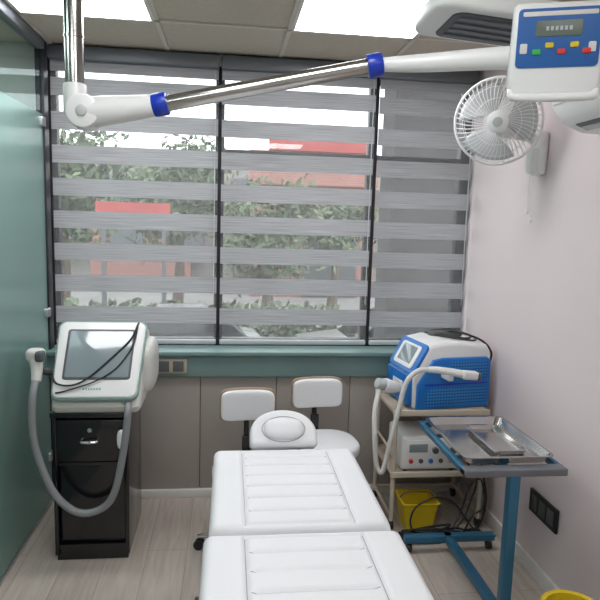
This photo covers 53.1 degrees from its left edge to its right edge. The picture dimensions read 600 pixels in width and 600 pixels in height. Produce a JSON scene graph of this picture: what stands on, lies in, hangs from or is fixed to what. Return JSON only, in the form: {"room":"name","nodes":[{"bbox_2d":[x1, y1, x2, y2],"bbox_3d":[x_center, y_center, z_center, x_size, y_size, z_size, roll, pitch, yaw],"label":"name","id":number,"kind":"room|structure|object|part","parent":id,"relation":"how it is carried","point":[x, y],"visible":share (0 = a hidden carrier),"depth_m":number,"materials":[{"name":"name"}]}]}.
{"room":"examination room","nodes":[
{"label":"examination room","id":0,"kind":"room"},
{"bbox_2d":[0,51,35,109],"bbox_3d":[-2.215,-0.550,3.364,1.580,1.640,0.160,1,8,-7],"label":"wall","id":1,"kind":"structure","parent":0,"point":[17,70],"depth_m":3.27,"materials":[{"name":"glass"}]},
{"bbox_2d":[0,42,221,65],"bbox_3d":[-0.959,-1.370,3.398,4.060,0.050,0.160,1,8,-7],"label":"header","id":2,"kind":"object","parent":1,"relation":"attached to","point":[4,46],"depth_m":3.25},
{"bbox_2d":[0,0,497,61],"bbox_3d":[-0.655,-1.098,0.813,4.260,0.120,5.450,1,8,-7],"label":"ceiling","id":3,"kind":"structure","parent":0,"point":[98,32],"depth_m":3.02,"materials":[{"name":"tile"}]},
{"bbox_2d":[0,0,43,48],"bbox_3d":[-1.072,-0.999,0.661,0.050,0.060,5.020,1,8,-7],"label":"rail","id":4,"kind":"object","parent":3,"relation":"attached to","point":[8,15],"visible":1,"depth_m":2.80,"materials":[{"name":"metal"}]},
{"bbox_2d":[9,0,150,20],"bbox_3d":[-0.940,-1.258,2.460,0.575,0.008,0.555,1,8,-7],"label":"ceiling light","id":5,"kind":"object","parent":3,"relation":"in","point":[120,9],"visible":0.8,"depth_m":2.62,"materials":[{"name":"plastic"}]},
{"bbox_2d":[18,12,153,21],"bbox_3d":[-0.972,-1.299,2.739,0.600,0.014,0.014,1,8,-7],"label":"frame","id":6,"kind":"object","parent":3,"relation":"attached to","point":[18,12],"visible":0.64,"depth_m":2.74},
{"bbox_2d":[4,0,584,57],"bbox_3d":[-0.649,-1.025,0.748,4.050,0.010,5.100,1,8,-7],"label":"grid","id":7,"kind":"object","parent":3,"relation":"attached to","point":[157,20],"visible":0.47,"depth_m":2.84,"materials":[{"name":"metal"}]},
{"bbox_2d":[6,0,19,11],"bbox_3d":[-1.231,-1.264,2.425,0.014,0.014,0.560,1,8,-7],"label":"frame","id":8,"kind":"object","parent":7,"relation":"attached to","point":[8,1],"visible":0.6,"depth_m":2.62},
{"bbox_2d":[143,0,153,20],"bbox_3d":[-0.647,-1.256,2.494,0.014,0.014,0.560,1,8,-7],"label":"frame","id":9,"kind":"object","parent":7,"relation":"attached to","point":[144,1],"visible":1,"depth_m":2.63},
{"bbox_2d":[292,0,304,30],"bbox_3d":[0.000,-1.247,2.571,0.014,0.014,0.560,1,8,-7],"label":"frame","id":10,"kind":"object","parent":7,"relation":"attached to","point":[302,1],"visible":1,"depth_m":2.62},
{"bbox_2d":[292,30,411,38],"bbox_3d":[0.259,-1.282,2.885,0.600,0.014,0.014,1,8,-7],"label":"frame","id":11,"kind":"object","parent":7,"relation":"attached to","point":[292,30],"visible":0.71,"depth_m":2.88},
{"bbox_2d":[63,0,599,131],"bbox_3d":[0.118,-0.761,1.489,1.545,0.683,0.450,1,8,-7],"label":"articulated medical arm","id":12,"kind":"object","parent":3,"relation":"hanging from","point":[549,50],"depth_m":1.50},
{"bbox_2d":[295,0,427,37],"bbox_3d":[0.292,-1.241,2.606,0.575,0.008,0.555,1,8,-7],"label":"ceiling light","id":13,"kind":"object","parent":3,"relation":"in","point":[389,18],"visible":0.78,"depth_m":2.63,"materials":[{"name":"plastic"}]},
{"bbox_2d":[0,491,544,599],"bbox_3d":[-0.734,1.537,1.169,4.260,0.140,5.450,1,8,-7],"label":"floor","id":14,"kind":"structure","parent":0,"point":[162,563],"depth_m":2.87,"materials":[{"name":"brown wood"}]},
{"bbox_2d":[0,91,51,578],"bbox_3d":[-1.114,0.417,0.852,0.012,2.140,5.020,1,8,-7],"label":"frosted glass","id":15,"kind":"object","parent":14,"relation":"on","point":[24,496],"visible":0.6,"depth_m":2.88,"materials":[{"name":"glass"}]},
{"bbox_2d":[39,115,45,126],"bbox_3d":[-1.368,-0.941,3.160,0.042,0.050,0.070,1,8,-7],"label":"glass clip","id":16,"kind":"object","parent":15,"relation":"attached to","point":[42,120],"visible":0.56,"depth_m":3.13,"materials":[{"name":"metal"}]},
{"bbox_2d":[44,307,50,317],"bbox_3d":[-1.398,0.069,3.296,0.042,0.050,0.070,1,8,-7],"label":"glass clip","id":17,"kind":"object","parent":15,"relation":"attached to","point":[47,311],"visible":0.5,"depth_m":3.27,"materials":[{"name":"metal"}]},
{"bbox_2d":[48,449,52,461],"bbox_3d":[-1.422,0.881,3.406,0.042,0.050,0.070,1,8,-7],"label":"glass clip","id":18,"kind":"object","parent":15,"relation":"attached to","point":[50,455],"visible":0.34,"depth_m":3.38,"materials":[{"name":"metal"}]},
{"bbox_2d":[34,40,54,483],"bbox_3d":[-1.408,-0.113,3.336,0.044,2.550,0.080,1,8,-7],"label":"post","id":19,"kind":"object","parent":14,"relation":"on","point":[40,55],"visible":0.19,"depth_m":3.24,"materials":[{"name":"metal"}]},
{"bbox_2d":[49,408,140,559],"bbox_3d":[-1.002,0.860,3.000,0.360,0.735,0.451,1,8,-7],"label":"base cabinet","id":20,"kind":"object","parent":14,"relation":"on","point":[86,451],"visible":0.73,"depth_m":2.85,"materials":[{"name":"paint"}]},
{"bbox_3d":[-1.001,0.744,2.999,0.308,0.015,0.370,1,8,-7],"label":"rail","id":21,"kind":"part","parent":20,"relation":"part of","materials":[{"name":"black paint"}]},
{"bbox_3d":[-0.972,0.651,2.766,0.086,0.019,0.042,1,8,-7],"label":"drawer handle","id":22,"kind":"part","parent":20,"relation":"part of","materials":[{"name":"silver metal"}]},
{"bbox_3d":[-0.975,0.654,2.797,0.300,0.200,0.020,1,8,-7],"label":"drawer","id":23,"kind":"part","parent":20,"relation":"part of","materials":[{"name":"black paint"}]},
{"bbox_2d":[25,321,158,516],"bbox_3d":[-0.995,0.540,2.937,0.559,0.864,0.498,1,8,-7],"label":"machine","id":24,"kind":"object","parent":20,"relation":"on","point":[100,367],"visible":1,"depth_m":2.77,"materials":[{"name":"beige plastic"}]},
{"bbox_3d":[-0.988,0.968,2.869,0.300,0.387,0.014,1,8,-7],"label":"door","id":25,"kind":"part","parent":20,"relation":"part of","materials":[{"name":"black paint"}]},
{"bbox_2d":[193,387,275,549],"bbox_3d":[-0.246,0.865,2.938,0.552,0.786,0.526,0,8,-10],"label":"stool","id":26,"kind":"object","parent":14,"relation":"on","point":[246,404],"visible":0.37,"depth_m":3.05,"materials":[{"name":"white leather"}]},
{"bbox_3d":[-0.391,1.166,2.980,0.243,0.065,0.034,3,8,9],"label":"arm","id":27,"kind":"part","parent":26,"relation":"part of","materials":[{"name":"silver metal"}]},
{"bbox_2d":[195,410,433,599],"bbox_3d":[0.013,1.023,1.829,0.655,0.785,2.018,1,8,-7],"label":"bed","id":28,"kind":"object","parent":14,"relation":"on","point":[286,523],"visible":1,"depth_m":1.97,"materials":[{"name":"white leather"}]},
{"bbox_2d":[249,410,316,449],"bbox_3d":[-0.077,0.585,2.706,0.300,0.156,0.153,1,8,-7],"label":"cushion","id":29,"kind":"object","parent":28,"relation":"on","point":[279,429],"depth_m":2.65,"materials":[{"name":"leather"}]},
{"bbox_2d":[264,418,302,439],"bbox_3d":[-0.073,0.574,2.670,0.176,0.091,0.090,1,8,-7],"label":"headrest pillow","id":30,"kind":"object","parent":28,"relation":"on","point":[274,428],"depth_m":2.65,"materials":[{"name":"leather"}]},
{"bbox_2d":[209,449,390,536],"bbox_3d":[-0.033,0.743,2.317,0.610,0.106,0.675,1,8,-7],"label":"cushion","id":31,"kind":"object","parent":28,"relation":"on","point":[255,491],"depth_m":2.19,"materials":[{"name":"leather"}]},
{"bbox_2d":[199,531,433,599],"bbox_3d":[0.076,0.873,1.382,0.640,0.106,1.165,1,8,-7],"label":"cushion","id":32,"kind":"object","parent":28,"relation":"on","point":[365,565],"depth_m":1.74,"materials":[{"name":"leather"}]},
{"bbox_2d":[291,376,359,457],"bbox_3d":[0.114,0.837,3.169,0.552,0.801,0.526,0,8,-12],"label":"stool","id":33,"kind":"object","parent":14,"relation":"on","point":[314,392],"visible":0.39,"depth_m":3.24,"materials":[{"name":"white leather"}]},
{"bbox_3d":[0.121,0.759,3.138,0.370,0.076,0.350,0,8,-12],"label":"seat","id":34,"kind":"part","parent":33,"relation":"part of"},
{"bbox_2d":[394,489,439,528],"bbox_3d":[0.640,1.142,3.302,0.209,0.193,0.194,1,8,-7],"label":"trash bin","id":35,"kind":"object","parent":14,"relation":"on","point":[424,515],"visible":0.94,"depth_m":3.24,"materials":[{"name":"plastic"}]},
{"bbox_3d":[0.642,1.067,3.292,0.200,0.040,0.008,1,8,-7],"label":"box handle","id":36,"kind":"part","parent":35,"relation":"part of","materials":[{"name":"grey plastic"}]},
{"bbox_2d":[372,389,489,529],"bbox_3d":[0.720,0.887,3.418,0.530,0.671,0.420,1,8,-7],"label":"trolley","id":37,"kind":"object","parent":14,"relation":"on","point":[388,399],"visible":0.54,"depth_m":3.23,"materials":[{"name":"beige metal"}]},
{"bbox_3d":[0.456,0.842,3.569,0.024,0.605,0.024,1,8,-7],"label":"leg","id":38,"kind":"part","parent":37,"relation":"part of","materials":[{"name":"beige metal"}]},
{"bbox_3d":[0.469,1.142,3.424,0.018,0.018,0.370,1,8,-7],"label":"rail","id":39,"kind":"part","parent":37,"relation":"part of","materials":[{"name":"beige metal"}]},
{"bbox_3d":[0.479,0.800,3.378,0.014,0.014,0.370,1,8,-7],"label":"rail","id":40,"kind":"part","parent":37,"relation":"part of","materials":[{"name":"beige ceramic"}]},
{"bbox_3d":[0.499,0.892,3.205,0.024,0.605,0.024,1,8,-7],"label":"leg","id":41,"kind":"part","parent":37,"relation":"part of","materials":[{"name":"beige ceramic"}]},
{"bbox_3d":[0.691,1.120,3.635,0.490,0.018,0.018,1,8,-7],"label":"rail","id":42,"kind":"part","parent":37,"relation":"part of","materials":[{"name":"beige metal"}]},
{"bbox_2d":[389,421,458,470],"bbox_3d":[0.686,0.809,3.330,0.330,0.200,0.285,1,8,-7],"label":"medical device","id":43,"kind":"object","parent":37,"relation":"on","point":[415,449],"visible":0.77,"depth_m":3.21,"materials":[{"name":"white plastic"}]},
{"bbox_3d":[0.700,0.820,3.212,0.290,0.150,0.008,1,8,-7],"label":"panel","id":44,"kind":"part","parent":43,"relation":"part of","materials":[{"name":"white plastic"}]},
{"bbox_2d":[378,445,476,473],"bbox_3d":[0.720,0.907,3.421,0.520,0.018,0.400,1,8,-7],"label":"shelf","id":45,"kind":"object","parent":37,"relation":"attached to","point":[381,448],"depth_m":3.25,"materials":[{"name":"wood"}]},
{"bbox_2d":[372,328,492,474],"bbox_3d":[0.681,0.527,3.277,0.719,0.697,0.478,0,8,-16],"label":"machine","id":46,"kind":"object","parent":37,"relation":"on","point":[440,368],"visible":1,"depth_m":3.19,"materials":[{"name":"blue plastic"}]},
{"bbox_3d":[0.597,0.300,3.294,0.100,0.161,0.305,0,8,-16],"label":"console frame","id":47,"kind":"part","parent":46,"relation":"part of","materials":[{"name":"blue plastic"}]},
{"bbox_3d":[0.820,0.190,3.393,0.200,0.036,0.070,0,8,-16],"label":"carry handle","id":48,"kind":"part","parent":46,"relation":"part of","materials":[{"name":"grey plastic"}]},
{"bbox_2d":[424,386,485,406],"bbox_3d":[0.833,0.515,3.216,0.365,0.096,0.006,0,8,-16],"label":"grille","id":49,"kind":"object","parent":46,"relation":"attached to","point":[476,394],"depth_m":3.21,"materials":[{"name":"plastic"}]},
{"bbox_2d":[451,361,487,379],"bbox_3d":[0.900,0.379,3.215,0.235,0.098,0.006,0,8,-16],"label":"grille","id":50,"kind":"object","parent":46,"relation":"attached to","point":[481,367],"depth_m":3.22,"materials":[{"name":"plastic"}]},
{"bbox_2d":[380,391,485,412],"bbox_3d":[0.730,0.571,3.376,0.520,0.018,0.400,1,8,-7],"label":"shelf","id":51,"kind":"object","parent":37,"relation":"attached to","point":[391,402],"depth_m":3.21,"materials":[{"name":"wood"}]},
{"bbox_3d":[0.943,0.849,3.627,0.024,0.605,0.024,1,8,-7],"label":"leg","id":52,"kind":"part","parent":37,"relation":"part of","materials":[{"name":"metal"}]},
{"bbox_3d":[0.956,1.149,3.482,0.018,0.018,0.370,1,8,-7],"label":"rail","id":53,"kind":"part","parent":37,"relation":"part of","materials":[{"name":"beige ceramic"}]},
{"bbox_3d":[0.985,0.899,3.263,0.024,0.605,0.024,1,8,-7],"label":"leg","id":54,"kind":"part","parent":37,"relation":"part of","materials":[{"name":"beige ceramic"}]},
{"bbox_2d":[398,462,495,543],"bbox_3d":[0.777,0.958,3.152,0.530,0.601,0.144,1,8,-7],"label":"power cables","id":55,"kind":"object","parent":14,"relation":"on","point":[427,529],"visible":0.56,"depth_m":3.19,"materials":[{"name":"black plastic"}]},
{"bbox_2d":[403,421,567,599],"bbox_3d":[0.804,0.967,2.706,0.470,0.708,0.674,1,8,-7],"label":"table","id":56,"kind":"object","parent":14,"relation":"on","point":[513,474],"visible":0.8,"depth_m":2.40,"materials":[{"name":"blue paint"}]},
{"bbox_2d":[426,416,553,463],"bbox_3d":[0.811,0.610,2.639,0.386,0.034,0.502,1,8,-7],"label":"tray","id":57,"kind":"object","parent":56,"relation":"on","point":[477,439],"visible":1,"depth_m":2.64,"materials":[{"name":"metal"}]},
{"bbox_2d":[466,424,527,454],"bbox_3d":[0.861,0.613,2.645,0.154,0.020,0.324,1,8,-7],"label":"tray","id":58,"kind":"object","parent":57,"relation":"on","point":[491,438],"depth_m":2.64,"materials":[{"name":"metal"}]},
{"bbox_3d":[0.808,0.654,2.621,0.040,0.025,0.575,1,8,-7],"label":"support arm","id":59,"kind":"part","parent":56,"relation":"part of","materials":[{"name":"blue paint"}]},
{"bbox_3d":[0.830,0.991,2.397,0.044,0.625,0.040,1,8,-7],"label":"post","id":60,"kind":"part","parent":56,"relation":"part of","materials":[{"name":"metal"}]},
{"bbox_2d":[540,589,593,599],"bbox_3d":[0.983,1.255,2.179,0.232,0.289,0.232,1,8,-7],"label":"pedal bin","id":61,"kind":"object","parent":14,"relation":"on","point":[558,594],"visible":1,"depth_m":2.25,"materials":[{"name":"plastic"}]},
{"bbox_2d":[460,70,599,599],"bbox_3d":[1.380,0.253,1.238,0.120,2.550,5.450,1,8,-7],"label":"wall","id":62,"kind":"structure","parent":0,"point":[531,291],"depth_m":2.77,"materials":[{"name":"paint"}]},
{"bbox_2d":[454,76,548,222],"bbox_3d":[0.921,-0.681,2.764,0.430,0.638,0.279,4,8,14],"label":"wall fan","id":63,"kind":"object","parent":62,"relation":"attached to","point":[521,122],"visible":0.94,"depth_m":2.70,"materials":[{"name":"white plastic"}]},
{"bbox_3d":[0.816,-0.891,2.695,0.185,0.171,0.049,2,8,4],"label":"blade","id":64,"kind":"part","parent":63,"relation":"part of","materials":[{"name":"grey plastic"}]},
{"bbox_3d":[0.858,-0.714,2.733,0.230,0.150,0.049,7,9,32],"label":"blade","id":65,"kind":"part","parent":63,"relation":"part of","materials":[{"name":"grey plastic"}]},
{"bbox_3d":[0.986,-0.825,2.660,0.137,0.222,0.079,4,8,19],"label":"blade","id":66,"kind":"part","parent":63,"relation":"part of","materials":[{"name":"grey plastic"}]},
{"bbox_2d":[459,478,558,591],"bbox_3d":[1.290,1.492,1.292,0.014,0.075,5.040,1,8,-7],"label":"baseboard","id":67,"kind":"structure","parent":62,"relation":"attached to","point":[523,557],"depth_m":2.96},
{"bbox_2d":[529,487,559,533],"bbox_3d":[1.120,0.968,2.765,0.018,0.110,0.240,1,8,-7],"label":"wall socket","id":68,"kind":"object","parent":62,"relation":"attached to","point":[543,509],"visible":1,"depth_m":2.74,"materials":[{"name":"black plastic"}]},
{"bbox_2d":[530,494,537,511],"bbox_3d":[1.105,0.958,2.833,0.005,0.070,0.054,1,8,-7],"label":"outlet","id":69,"kind":"object","parent":68,"relation":"attached to","point":[533,497],"depth_m":2.83,"materials":[{"name":"grey plastic"}]},
{"bbox_2d":[538,500,545,519],"bbox_3d":[1.113,0.968,2.764,0.005,0.070,0.054,1,8,-7],"label":"outlet","id":70,"kind":"object","parent":68,"relation":"attached to","point":[541,503],"depth_m":2.76,"materials":[{"name":"grey plastic"}]},
{"bbox_2d":[546,508,553,526],"bbox_3d":[1.121,0.977,2.695,0.005,0.070,0.054,1,8,-7],"label":"outlet","id":71,"kind":"object","parent":68,"relation":"attached to","point":[549,511],"depth_m":2.69,"materials":[{"name":"grey plastic"}]},
{"bbox_2d":[552,86,599,133],"bbox_3d":[1.139,-0.750,1.940,0.222,0.295,0.880,1,8,-7],"label":"air conditioner","id":72,"kind":"object","parent":62,"relation":"attached to","point":[583,117],"visible":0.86,"depth_m":2.26,"materials":[{"name":"white plastic"}]},
{"bbox_2d":[576,118,599,130],"bbox_3d":[1.133,-0.619,1.957,0.053,0.024,0.740,1,8,-7],"label":"outlet","id":73,"kind":"object","parent":72,"relation":"attached to","point":[588,124],"depth_m":2.26,"materials":[{"name":"grey plastic"}]},
{"bbox_3d":[-1.017,0.709,3.648,4.060,0.860,0.220,1,8,-7],"label":"wall","id":74,"kind":"structure","parent":0,"visible":0},
{"bbox_2d":[47,66,63,336],"bbox_3d":[-1.404,-0.542,3.450,0.050,1.530,0.060,1,8,-7],"label":"frame","id":75,"kind":"object","parent":74,"relation":"attached to","point":[53,100],"visible":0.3,"depth_m":3.42,"materials":[{"name":"metal"}]},
{"bbox_2d":[47,57,380,338],"bbox_3d":[-0.197,-0.551,3.590,2.480,1.580,0.060,1,8,-7],"label":"window","id":76,"kind":"structure","parent":74,"relation":"in","point":[48,59],"depth_m":3.59,"materials":[{"name":"metal"}]},
{"bbox_2d":[47,44,219,343],"bbox_3d":[-0.927,-0.555,3.402,0.915,1.642,0.070,1,8,-7],"label":"roller blind","id":77,"kind":"object","parent":76,"relation":"attached to","point":[104,60],"visible":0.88,"depth_m":3.40,"materials":[{"name":"fabric"}]},
{"bbox_3d":[-0.489,-0.633,3.425,0.004,1.310,0.004,1,8,-7],"label":"bead chain","id":78,"kind":"part","parent":77,"relation":"part of","materials":[{"name":"grey plastic"}]},
{"bbox_3d":[-0.479,-0.530,3.560,0.050,1.530,0.060,1,8,-7],"label":"mullion","id":79,"kind":"part","parent":76,"relation":"part of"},
{"bbox_2d":[224,149,367,157],"bbox_3d":[-0.021,-0.856,3.568,0.853,0.040,0.060,1,8,-7],"label":"transom","id":80,"kind":"object","parent":76,"relation":"attached to","point":[225,150],"visible":0.48,"depth_m":3.54,"materials":[{"name":"metal"}]},
{"bbox_2d":[219,55,377,344],"bbox_3d":[-0.017,-0.543,3.510,0.892,1.642,0.070,1,8,-7],"label":"roller blind","id":81,"kind":"object","parent":76,"relation":"attached to","point":[234,68],"visible":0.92,"depth_m":3.51,"materials":[{"name":"fabric"}]},
{"bbox_3d":[0.411,-0.621,3.532,0.004,1.310,0.004,-4,10,-36],"label":"bead chain","id":82,"kind":"part","parent":81,"relation":"part of","materials":[{"name":"grey plastic"}]},
{"bbox_3d":[0.410,-0.622,3.538,0.004,1.310,0.014,1,8,-7],"label":"bead chain","id":83,"kind":"part","parent":81,"relation":"part of","materials":[{"name":"grey plastic"}]},
{"bbox_3d":[0.420,-0.517,3.667,0.055,1.530,0.060,1,8,-7],"label":"mullion","id":84,"kind":"part","parent":76,"relation":"part of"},
{"bbox_2d":[54,336,401,345],"bbox_3d":[-0.221,0.262,3.699,2.480,0.060,0.060,1,8,-7],"label":"frame","id":85,"kind":"object","parent":74,"relation":"attached to","point":[156,337],"visible":0.15,"depth_m":3.69,"materials":[{"name":"metal"}]},
{"bbox_2d":[46,345,460,488],"bbox_3d":[-0.205,0.727,3.598,2.460,0.886,0.190,1,8,-7],"label":"panelling","id":86,"kind":"object","parent":74,"relation":"attached to","point":[182,428],"visible":0.46,"depth_m":3.52,"materials":[{"name":"laminate"}]},
{"bbox_3d":[-1.226,0.768,3.449,0.396,0.681,0.020,1,8,-7],"label":"panel","id":87,"kind":"part","parent":86,"relation":"part of","materials":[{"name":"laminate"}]},
{"bbox_3d":[-0.807,0.773,3.499,0.439,0.681,0.020,1,8,-7],"label":"panel","id":88,"kind":"part","parent":86,"relation":"part of","materials":[{"name":"laminate"}]},
{"bbox_2d":[158,359,186,372],"bbox_3d":[-0.727,0.377,3.409,0.170,0.084,0.016,1,8,-7],"label":"wall socket","id":89,"kind":"object","parent":86,"relation":"attached to","point":[165,365],"visible":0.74,"depth_m":3.40,"materials":[{"name":"grey plastic"}]},
{"bbox_2d":[159,361,168,371],"bbox_3d":[-0.771,0.377,3.399,0.060,0.060,0.005,1,8,-7],"label":"outlet","id":90,"kind":"object","parent":89,"relation":"attached to","point":[163,365],"depth_m":3.40,"materials":[{"name":"grey plastic"}]},
{"bbox_2d":[173,361,183,371],"bbox_3d":[-0.692,0.378,3.408,0.060,0.060,0.005,1,8,-7],"label":"outlet","id":91,"kind":"object","parent":89,"relation":"attached to","point":[178,366],"depth_m":3.41,"materials":[{"name":"grey plastic"}]},
{"bbox_3d":[-0.193,0.300,3.540,2.460,0.024,0.190,1,8,-7],"label":"sill","id":92,"kind":"part","parent":86,"relation":"part of","materials":[{"name":"teal paint"}]},
{"bbox_3d":[-0.368,0.779,3.551,0.438,0.681,0.020,1,8,-7],"label":"panel","id":93,"kind":"part","parent":86,"relation":"part of","materials":[{"name":"laminate"}]},
{"bbox_3d":[0.070,0.785,3.603,0.436,0.681,0.020,1,8,-7],"label":"panel","id":94,"kind":"part","parent":86,"relation":"part of","materials":[{"name":"laminate"}]},
{"bbox_3d":[0.507,0.791,3.655,0.436,0.681,0.020,1,8,-7],"label":"panel","id":95,"kind":"part","parent":86,"relation":"part of","materials":[{"name":"laminate"}]},
{"bbox_3d":[0.872,0.796,3.698,0.291,0.681,0.020,1,8,-7],"label":"panel","id":96,"kind":"part","parent":86,"relation":"part of","materials":[{"name":"laminate"}]},
{"bbox_2d":[141,482,459,498],"bbox_3d":[-0.219,1.147,3.611,2.448,0.050,0.035,1,8,-7],"label":"baseboard","id":97,"kind":"structure","parent":74,"relation":"attached to","point":[174,492],"depth_m":3.55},
{"bbox_2d":[377,156,459,163],"bbox_3d":[0.716,-0.845,3.656,0.520,0.040,0.060,1,8,-7],"label":"transom","id":98,"kind":"object","parent":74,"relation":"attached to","point":[383,158],"visible":0.52,"depth_m":3.62,"materials":[{"name":"metal"}]},
{"bbox_2d":[369,71,479,344],"bbox_3d":[0.733,-0.533,3.599,0.586,1.642,0.070,1,8,-7],"label":"roller blind","id":99,"kind":"object","parent":74,"relation":"attached to","point":[460,82],"visible":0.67,"depth_m":3.59,"materials":[{"name":"fabric"}]},
{"bbox_3d":[1.008,-0.613,3.608,0.004,1.310,0.014,1,8,-7],"label":"bead chain","id":100,"kind":"part","parent":99,"relation":"part of","materials":[{"name":"grey plastic"}]},
{"bbox_3d":[1.009,-0.613,3.603,0.004,1.310,0.004,1,8,-7],"label":"bead chain","id":101,"kind":"part","parent":99,"relation":"part of","materials":[{"name":"grey plastic"}]},
{"bbox_2d":[448,94,473,329],"bbox_3d":[0.999,-0.510,3.735,0.070,1.530,0.060,1,8,-7],"label":"frame","id":102,"kind":"object","parent":74,"relation":"attached to","point":[461,187],"visible":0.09,"depth_m":3.71,"materials":[{"name":"metal"}]},
{"label":"outside","id":103,"kind":"structure","parent":0,"visible":0},
{"bbox_2d":[71,291,374,334],"bbox_3d":[-3.776,-0.859,31.910,80.000,0.150,56.100,1,8,-7],"label":"ground","id":104,"kind":"structure","parent":103,"point":[84,298],"depth_m":25.27,"materials":[{"name":"concrete"}]},
{"bbox_2d":[66,134,118,241],"bbox_3d":[-11.188,-4.141,21.566,9.463,8.702,4.916,4,8,17],"label":"street tree","id":105,"kind":"object","parent":104,"relation":"on","point":[88,134],"visible":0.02,"depth_m":21.79,"materials":[{"name":"green plant"}]},
{"bbox_2d":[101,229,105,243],"label":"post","id":106,"kind":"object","parent":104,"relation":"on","point":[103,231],"depth_m":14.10,"materials":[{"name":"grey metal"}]},
{"bbox_2d":[101,261,106,274],"label":"post","id":107,"kind":"object","parent":104,"relation":"on","point":[103,263],"depth_m":14.19,"materials":[{"name":"grey metal"}]},
{"bbox_3d":[-4.665,-0.277,14.305,0.100,3.350,0.100,1,8,-7],"label":"post","id":108,"kind":"part","parent":107,"relation":"part of","materials":[{"name":"grey plastic"}]},
{"bbox_2d":[102,292,106,305],"label":"post","id":109,"kind":"object","parent":104,"relation":"on","point":[104,294],"depth_m":14.29,"materials":[{"name":"grey metal"}]},
{"bbox_2d":[60,129,179,300],"bbox_3d":[-7.104,-2.546,18.785,6.828,6.529,3.094,1,8,-7],"label":"street tree","id":110,"kind":"object","parent":104,"relation":"on","point":[68,170],"visible":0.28,"depth_m":18.27,"materials":[{"name":"green plant"}]},
{"bbox_2d":[95,201,169,213],"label":"shop sign","id":111,"kind":"object","parent":104,"relation":"on","point":[130,207],"depth_m":13.98,"materials":[{"name":"red plastic"}]},
{"bbox_2d":[90,198,190,276],"bbox_3d":[-8.151,-3.245,30.865,5.000,4.600,0.700,1,8,-7],"label":"bay","id":112,"kind":"object","parent":104,"relation":"on","point":[124,268],"visible":0.07,"depth_m":30.68,"materials":[{"name":"red"}]},
{"bbox_2d":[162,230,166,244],"label":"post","id":113,"kind":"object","parent":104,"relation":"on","point":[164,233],"depth_m":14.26,"materials":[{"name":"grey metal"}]},
{"bbox_2d":[162,262,166,275],"label":"post","id":114,"kind":"object","parent":104,"relation":"on","point":[164,264],"depth_m":14.36,"materials":[{"name":"grey metal"}]},
{"bbox_3d":[-3.275,-0.258,14.470,0.100,3.350,0.100,1,8,-7],"label":"post","id":115,"kind":"part","parent":114,"relation":"part of","materials":[{"name":"grey plastic"}]},
{"bbox_2d":[121,134,244,302],"bbox_3d":[-4.441,-3.014,21.852,5.042,6.794,3.063,2,8,-1],"label":"street tree","id":116,"kind":"object","parent":104,"relation":"on","point":[191,175],"visible":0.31,"depth_m":21.53,"materials":[{"name":"green plant"}]},
{"bbox_2d":[64,295,340,336],"bbox_3d":[-4.911,0.705,15.787,12.219,1.626,1.048,1,8,-7],"label":"hedge","id":117,"kind":"object","parent":104,"relation":"on","point":[264,330],"visible":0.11,"depth_m":16.05,"materials":[{"name":"green plant"}]},
{"bbox_2d":[145,303,260,336],"bbox_3d":[-2.964,0.898,12.989,4.300,1.475,1.770,0,8,-15],"label":"parked car","id":118,"kind":"object","parent":104,"relation":"on","point":[155,329],"visible":0.02,"depth_m":12.44,"materials":[{"name":"white paint"}]},
{"bbox_2d":[71,146,380,281],"bbox_3d":[-5.017,-4.730,34.329,38.000,6.800,6.000,1,8,-7],"label":"facade","id":119,"kind":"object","parent":104,"relation":"on","point":[80,267],"visible":0.11,"depth_m":31.54,"materials":[{"name":"paint"}]},
{"bbox_2d":[109,174,129,201],"bbox_3d":[-8.768,-5.572,30.390,1.600,1.500,0.700,1,8,-7],"label":"window","id":120,"kind":"structure","parent":119,"relation":"in","point":[110,175],"depth_m":29.95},
{"bbox_2d":[110,229,142,244],"bbox_3d":[-8.847,-2.897,30.751,1.600,1.500,0.700,1,8,-7],"label":"window","id":121,"kind":"structure","parent":119,"relation":"in","point":[119,238],"depth_m":30.36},
{"bbox_2d":[170,231,202,245],"bbox_3d":[-5.868,-2.856,31.104,1.600,1.500,0.700,1,8,-7],"label":"window","id":122,"kind":"structure","parent":119,"relation":"in","point":[186,242],"depth_m":30.77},
{"bbox_2d":[230,178,249,208],"bbox_3d":[-2.810,-5.490,31.097,1.600,1.500,0.700,1,8,-7],"label":"window","id":123,"kind":"structure","parent":119,"relation":"in","point":[238,181],"depth_m":30.64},
{"bbox_2d":[204,173,331,306],"bbox_3d":[-1.015,-1.706,19.555,4.159,5.024,2.470,-1,8,-18],"label":"street tree","id":124,"kind":"object","parent":104,"relation":"on","point":[283,210],"visible":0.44,"depth_m":19.18,"materials":[{"name":"green plant"}]},
{"bbox_2d":[248,139,379,297],"bbox_3d":[0.499,-3.749,26.775,5.600,7.200,2.400,1,8,-7],"label":"shop","id":125,"kind":"structure","parent":104,"relation":"on","point":[337,181],"depth_m":25.83,"materials":[{"name":"red plastic"}]},
{"bbox_2d":[286,205,378,309],"bbox_3d":[1.341,-1.933,22.601,3.938,4.800,2.353,-2,8,-25],"label":"street tree","id":126,"kind":"object","parent":104,"relation":"on","point":[340,212],"visible":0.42,"depth_m":22.35,"materials":[{"name":"green plant"}]},
{"bbox_2d":[294,308,373,336],"bbox_3d":[2.001,0.966,13.579,4.300,1.475,1.770,0,8,-11],"label":"parked car","id":127,"kind":"object","parent":104,"relation":"on","point":[345,330],"visible":0.02,"depth_m":13.58,"materials":[{"name":"metal"}]},
{"bbox_3d":[2.357,0.539,13.586,2.800,0.540,1.460,0,8,-11],"label":"cabin glass","id":128,"kind":"part","parent":127,"relation":"part of","materials":[{"name":"glass"}]},
{"bbox_2d":[373,89,460,337],"bbox_3d":[3.081,-1.344,6.526,4.380,8.000,0.500,1,8,-7],"label":"pier","id":129,"kind":"structure","parent":104,"relation":"on","point":[394,122],"depth_m":6.15,"materials":[{"name":"stone"}]}
]}

